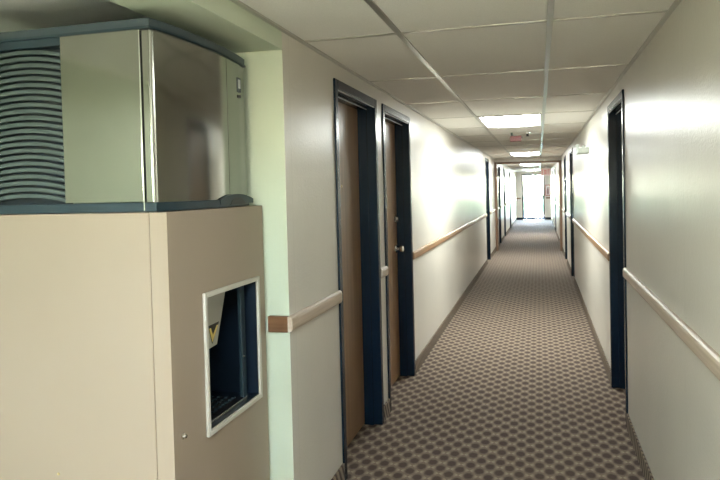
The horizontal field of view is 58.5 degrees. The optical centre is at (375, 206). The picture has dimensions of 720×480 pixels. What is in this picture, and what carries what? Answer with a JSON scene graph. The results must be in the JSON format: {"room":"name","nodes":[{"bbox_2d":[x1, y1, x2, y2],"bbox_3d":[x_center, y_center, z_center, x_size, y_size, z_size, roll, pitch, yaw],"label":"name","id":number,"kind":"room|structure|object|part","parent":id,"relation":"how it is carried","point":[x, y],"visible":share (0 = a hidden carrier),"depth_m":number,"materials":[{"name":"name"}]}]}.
{"room":"hotel corridor","nodes":[
{"label":"hotel corridor","id":0,"kind":"room"},
{"bbox_2d":[73,49,293,479],"bbox_3d":[-0.918,0.310,2.858,1.200,2.272,0.160,-1,2,14],"label":"wall","id":1,"kind":"structure","parent":0,"point":[263,72],"depth_m":2.65,"materials":[{"name":"green paint"}]},
{"bbox_2d":[268,315,287,332],"bbox_3d":[-0.397,0.480,2.638,0.088,0.066,0.020,-1,2,14],"label":"trim","id":2,"kind":"structure","parent":1,"relation":"attached to","point":[275,323],"depth_m":2.63,"materials":[{"name":"brown wood"}]},
{"bbox_2d":[109,0,281,52],"bbox_3d":[-1.160,-0.648,-0.009,0.222,0.194,5.452,-1,2,14],"label":"soffit","id":3,"kind":"structure","parent":0,"point":[224,23],"depth_m":2.20,"materials":[{"name":"green paint"}]},
{"bbox_2d":[230,0,285,30],"bbox_3d":[-1.042,-0.632,-0.038,0.020,0.014,5.452,-1,2,14],"label":"trim","id":4,"kind":"structure","parent":3,"relation":"attached to","point":[238,2],"depth_m":2.35,"materials":[{"name":"silver metal"}]},
{"bbox_2d":[0,0,674,171],"bbox_3d":[2.521,-1.119,12.991,3.226,0.120,32.880,-1,2,14],"label":"ceiling","id":5,"kind":"structure","parent":0,"point":[455,63],"depth_m":2.98,"materials":[{"name":"tile"}]},
{"bbox_2d":[477,114,541,127],"bbox_3d":[1.361,-0.846,6.422,0.587,0.030,1.093,-1,2,14],"label":"recessed light","id":6,"kind":"object","parent":5,"relation":"in","point":[527,119],"visible":1,"depth_m":6.19,"materials":[{"name":"white plastic"}]},
{"bbox_2d":[510,133,521,141],"bbox_3d":[1.708,-0.848,7.802,0.145,0.107,0.070,-1,2,14],"label":"exit sign","id":7,"kind":"object","parent":5,"relation":"attached to","point":[512,138],"visible":1,"depth_m":7.78,"materials":[{"name":"red plastic"}]},
{"bbox_2d":[509,152,539,155],"bbox_3d":[3.013,-1.058,12.915,0.587,0.030,1.093,-1,2,14],"label":"recessed light","id":8,"kind":"object","parent":5,"relation":"in","point":[520,153],"visible":1,"depth_m":12.67,"materials":[{"name":"white plastic"}]},
{"bbox_2d":[519,164,539,165],"bbox_3d":[4.664,-1.271,19.409,0.587,0.030,1.093,-1,2,14],"label":"recessed light","id":9,"kind":"object","parent":5,"relation":"in","point":[519,164],"visible":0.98,"depth_m":19.11,"materials":[{"name":"white plastic"}]},
{"bbox_2d":[541,166,550,175],"bbox_3d":[5.642,-1.191,21.262,0.320,0.327,0.053,-1,2,14],"label":"exit sign","id":10,"kind":"object","parent":5,"relation":"hanging from","point":[545,171],"visible":1,"depth_m":21.24,"materials":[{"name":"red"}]},
{"bbox_2d":[282,32,515,479],"bbox_3d":[2.819,-0.126,15.844,0.360,2.272,27.188,-1,2,14],"label":"wall","id":11,"kind":"structure","parent":0,"point":[448,183],"depth_m":3.19,"materials":[{"name":"paint"}]},
{"bbox_2d":[287,290,341,331],"bbox_3d":[-0.263,0.467,2.945,0.021,0.062,0.685,-1,2,14],"label":"trim","id":12,"kind":"structure","parent":11,"relation":"attached to","point":[312,311],"depth_m":2.86,"materials":[{"name":"beige wood"}]},
{"bbox_2d":[333,78,383,479],"bbox_3d":[-0.174,0.369,3.722,0.208,2.071,0.870,-1,2,14],"label":"door","id":13,"kind":"structure","parent":11,"relation":"in","point":[355,112],"depth_m":4.01,"materials":[{"name":"brown wood"}]},
{"bbox_2d":[381,266,387,278],"bbox_3d":[0.056,0.426,4.199,0.021,0.062,0.163,-1,2,14],"label":"trim","id":14,"kind":"structure","parent":11,"relation":"attached to","point":[384,270],"depth_m":4.17,"materials":[{"name":"beige wood"}]},
{"bbox_2d":[381,103,415,412],"bbox_3d":[0.087,0.336,4.748,0.208,2.071,0.921,-1,2,14],"label":"door","id":15,"kind":"structure","parent":11,"relation":"in","point":[396,147],"depth_m":5.10,"materials":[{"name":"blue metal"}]},
{"bbox_3d":[0.193,0.330,5.072,0.067,0.066,0.066,-1,2,14],"label":"knob","id":16,"kind":"part","parent":15,"relation":"part of","materials":[{"name":"silver metal"}]},
{"bbox_2d":[282,30,515,171],"bbox_3d":[2.966,-1.148,15.722,0.020,0.014,27.088,-1,2,14],"label":"trim","id":17,"kind":"structure","parent":11,"relation":"attached to","point":[287,32],"depth_m":3.64,"materials":[{"name":"silver metal"}]},
{"bbox_2d":[331,218,516,479],"bbox_3d":[3.012,0.957,15.779,0.011,0.102,27.088,-1,2,14],"label":"baseboard","id":18,"kind":"structure","parent":11,"relation":"attached to","point":[340,474],"depth_m":6.31,"materials":[{"name":"rubber"}]},
{"bbox_2d":[413,213,486,259],"bbox_3d":[1.231,0.275,8.817,0.021,0.062,7.530,-1,2,14],"label":"trim","id":19,"kind":"structure","parent":11,"relation":"attached to","point":[431,245],"depth_m":6.69,"materials":[{"name":"brown wood"}]},
{"bbox_2d":[485,158,490,259],"bbox_3d":[2.163,0.069,12.909,0.208,2.071,0.870,-1,2,14],"label":"door","id":20,"kind":"structure","parent":11,"relation":"in","point":[486,159],"depth_m":13.26,"materials":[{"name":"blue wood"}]},
{"bbox_2d":[498,165,501,242],"bbox_3d":[3.136,-0.057,16.735,0.208,2.071,0.870,-1,2,14],"label":"door","id":21,"kind":"structure","parent":11,"relation":"in","point":[499,186],"depth_m":17.08,"materials":[{"name":"brown wood"}]},
{"bbox_2d":[503,167,505,235],"bbox_3d":[3.752,-0.136,19.157,0.208,2.071,0.870,-1,2,14],"label":"door","id":22,"kind":"structure","parent":11,"relation":"in","point":[503,167],"depth_m":19.50,"materials":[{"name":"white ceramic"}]},
{"bbox_2d":[509,170,510,227],"bbox_3d":[4.688,-0.257,22.838,0.208,2.071,0.870,-1,2,14],"label":"door","id":23,"kind":"structure","parent":11,"relation":"in","point":[509,170],"depth_m":23.18,"materials":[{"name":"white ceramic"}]},
{"bbox_2d":[347,213,644,479],"bbox_3d":[4.145,1.050,16.190,60.000,0.160,39.740,-1,2,14],"label":"floor","id":24,"kind":"structure","parent":0,"point":[516,385],"depth_m":4.60,"materials":[{"name":"carpet"}]},
{"bbox_2d":[516,171,550,217],"bbox_3d":[7.064,-0.571,28.753,2.106,2.272,0.140,-1,2,14],"label":"wall","id":25,"kind":"structure","parent":0,"point":[547,179],"depth_m":28.79,"materials":[{"name":"paint"}]},
{"bbox_2d":[522,174,544,219],"bbox_3d":[7.062,-0.454,28.749,0.970,2.042,0.155,-1,2,14],"label":"door","id":26,"kind":"structure","parent":25,"relation":"in","point":[523,175],"depth_m":28.73,"materials":[{"name":"white glass"}]},
{"bbox_2d":[545,185,550,195],"bbox_3d":[7.644,-0.742,28.480,0.220,0.490,0.092,-1,2,14],"label":"fire extinguisher cabinet","id":27,"kind":"object","parent":25,"relation":"attached to","point":[547,187],"visible":1,"depth_m":28.47,"materials":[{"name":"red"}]},
{"bbox_2d":[550,0,719,479],"bbox_3d":[3.955,-0.070,12.743,0.360,2.272,32.640,-1,2,14],"label":"wall","id":28,"kind":"structure","parent":0,"point":[672,89],"depth_m":2.64,"materials":[{"name":"paint"}]},
{"bbox_2d":[494,157,562,250],"bbox_3d":[3.560,-0.060,14.970,1.506,2.152,0.160,-1,2,14],"label":"trim","id":29,"kind":"structure","parent":28,"relation":"attached to","point":[544,159],"depth_m":14.88,"materials":[{"name":"wood"}]},
{"bbox_3d":[3.535,-1.097,14.943,1.506,0.077,0.120,-1,2,14],"label":"infill panel","id":30,"kind":"part","parent":29,"relation":"part of","materials":[{"name":"paint"}]},
{"bbox_3d":[3.537,-1.036,14.944,1.506,0.045,0.160,-1,2,14],"label":"head rail","id":31,"kind":"part","parent":29,"relation":"part of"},
{"bbox_2d":[552,170,552,212],"bbox_3d":[6.859,-0.352,24.502,0.208,2.071,0.870,-1,2,14],"label":"door","id":32,"kind":"structure","parent":28,"relation":"in","point":[552,170],"depth_m":24.89,"materials":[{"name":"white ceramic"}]},
{"bbox_2d":[554,168,555,231],"bbox_3d":[5.787,-0.214,20.288,0.208,2.071,0.870,-1,2,14],"label":"door","id":33,"kind":"structure","parent":28,"relation":"in","point":[554,168],"depth_m":20.68,"materials":[{"name":"brown wood"}]},
{"bbox_2d":[564,155,566,258],"bbox_3d":[3.840,0.036,12.631,0.208,2.071,0.880,-1,2,14],"label":"door","id":34,"kind":"structure","parent":28,"relation":"in","point":[565,196],"depth_m":13.02,"materials":[{"name":"blue wood"}]},
{"bbox_2d":[569,147,574,276],"bbox_3d":[3.214,0.117,10.171,0.208,2.071,0.880,-1,2,14],"label":"door","id":35,"kind":"structure","parent":28,"relation":"in","point":[571,149],"depth_m":10.56,"materials":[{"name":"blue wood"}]},
{"bbox_2d":[576,144,588,154],"bbox_3d":[2.165,-0.607,6.749,0.131,0.100,0.280,-1,2,14],"label":"emergency light","id":36,"kind":"object","parent":28,"relation":"attached to","point":[584,150],"visible":1,"depth_m":6.62,"materials":[{"name":"grey plastic"}]},
{"bbox_2d":[572,219,608,260],"bbox_3d":[2.369,0.289,7.267,0.021,0.062,5.173,-1,2,14],"label":"trim","id":37,"kind":"structure","parent":28,"relation":"attached to","point":[600,247],"depth_m":5.99,"materials":[{"name":"brown wood"}]},
{"bbox_2d":[551,218,653,479],"bbox_3d":[3.789,1.019,12.769,0.011,0.102,32.540,-1,2,14],"label":"baseboard","id":38,"kind":"structure","parent":28,"relation":"attached to","point":[643,463],"depth_m":4.80,"materials":[{"name":"rubber"}]},
{"bbox_2d":[551,0,681,169],"bbox_3d":[3.734,-1.086,12.714,0.020,0.014,32.540,-1,2,14],"label":"trim","id":39,"kind":"structure","parent":28,"relation":"attached to","point":[676,3],"depth_m":3.21,"materials":[{"name":"silver metal"}]},
{"bbox_2d":[607,89,627,427],"bbox_3d":[1.722,0.309,4.305,0.208,2.071,0.885,-1,2,14],"label":"door","id":40,"kind":"structure","parent":28,"relation":"in","point":[615,109],"depth_m":4.69,"materials":[{"name":"blue metal"}]},
{"bbox_2d":[623,268,719,380],"bbox_3d":[0.633,0.512,0.445,0.021,0.062,7.142,-1,2,14],"label":"trim","id":41,"kind":"structure","parent":28,"relation":"attached to","point":[710,358],"depth_m":2.33,"materials":[{"name":"beige wood"}]},
{"bbox_3d":[-1.593,1.532,0.166,1.180,0.004,5.440,-1,2,14],"label":"floor","id":42,"kind":"structure","parent":0,"visible":0},
{"bbox_2d":[0,205,269,479],"bbox_3d":[-0.939,0.733,2.412,0.865,1.443,0.700,-1,2,14],"label":"bin","id":43,"kind":"object","parent":42,"relation":"on","point":[133,344],"visible":0.99,"depth_m":2.07,"materials":[{"name":"beige metal"}]},
{"bbox_2d":[0,18,252,213],"bbox_3d":[-0.967,-0.284,2.371,0.824,0.588,0.673,-1,2,14],"label":"machine","id":44,"kind":"object","parent":43,"relation":"on","point":[148,114],"visible":1,"depth_m":2.05,"materials":[{"name":"silver metal"}]},
{"bbox_3d":[-1.214,-0.270,2.113,0.472,0.528,0.037,-1,2,14],"label":"louver frame","id":45,"kind":"part","parent":44,"relation":"part of","materials":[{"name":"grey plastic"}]},
{"bbox_3d":[-1.080,0.006,2.100,0.730,0.028,0.063,-1,2,14],"label":"trim","id":46,"kind":"part","parent":44,"relation":"part of","materials":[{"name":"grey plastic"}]},
{"bbox_3d":[-0.850,-0.278,2.014,0.283,0.528,0.030,-1,2,14],"label":"panel","id":47,"kind":"part","parent":44,"relation":"part of","materials":[{"name":"silver metal"}]},
{"bbox_3d":[-0.975,-0.550,2.364,0.821,0.008,0.673,-1,2,14],"label":"trim","id":48,"kind":"part","parent":44,"relation":"part of","materials":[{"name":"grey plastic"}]},
{"bbox_3d":[-0.694,-0.277,1.968,0.025,0.526,0.015,-1,2,14],"label":"corner post","id":49,"kind":"part","parent":44,"relation":"part of","materials":[{"name":"silver metal"}]},
{"bbox_3d":[-0.617,-0.285,2.185,0.032,0.526,0.445,-1,2,16],"label":"panel","id":50,"kind":"part","parent":44,"relation":"part of","materials":[{"name":"silver metal"}]},
{"bbox_3d":[-0.608,-0.010,2.290,0.091,0.028,0.663,-1,2,14],"label":"trim","id":51,"kind":"part","parent":44,"relation":"part of","materials":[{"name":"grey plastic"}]},
{"bbox_3d":[-0.545,-0.295,2.499,0.023,0.526,0.197,-1,2,7],"label":"panel","id":52,"kind":"part","parent":44,"relation":"part of","materials":[{"name":"silver metal"}]},
{"bbox_3d":[-0.562,0.678,2.316,0.059,1.347,0.697,-1,2,14],"label":"panel","id":53,"kind":"part","parent":43,"relation":"part of","materials":[{"name":"beige metal"}]},
{"bbox_2d":[210,395,246,423],"bbox_3d":[-0.693,0.750,2.387,0.313,0.010,0.335,-1,2,14],"label":"drip tray","id":54,"kind":"object","parent":43,"relation":"on","point":[222,406],"depth_m":2.42,"materials":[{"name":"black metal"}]},
{"bbox_3d":[-0.515,0.526,2.365,0.012,0.487,0.434,-1,2,14],"label":"opening frame","id":55,"kind":"part","parent":43,"relation":"part of","materials":[{"name":"beige plastic"}]},
{"bbox_3d":[-0.525,0.521,2.530,0.016,0.452,0.034,-1,2,14],"label":"divider post","id":56,"kind":"part","parent":43,"relation":"part of","materials":[{"name":"blue metal"}]},
{"label":"outside","id":57,"kind":"structure","parent":0,"visible":0},
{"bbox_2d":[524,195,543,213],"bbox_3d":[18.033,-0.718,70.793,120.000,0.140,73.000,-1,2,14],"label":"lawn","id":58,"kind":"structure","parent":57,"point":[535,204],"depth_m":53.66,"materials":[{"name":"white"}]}
]}

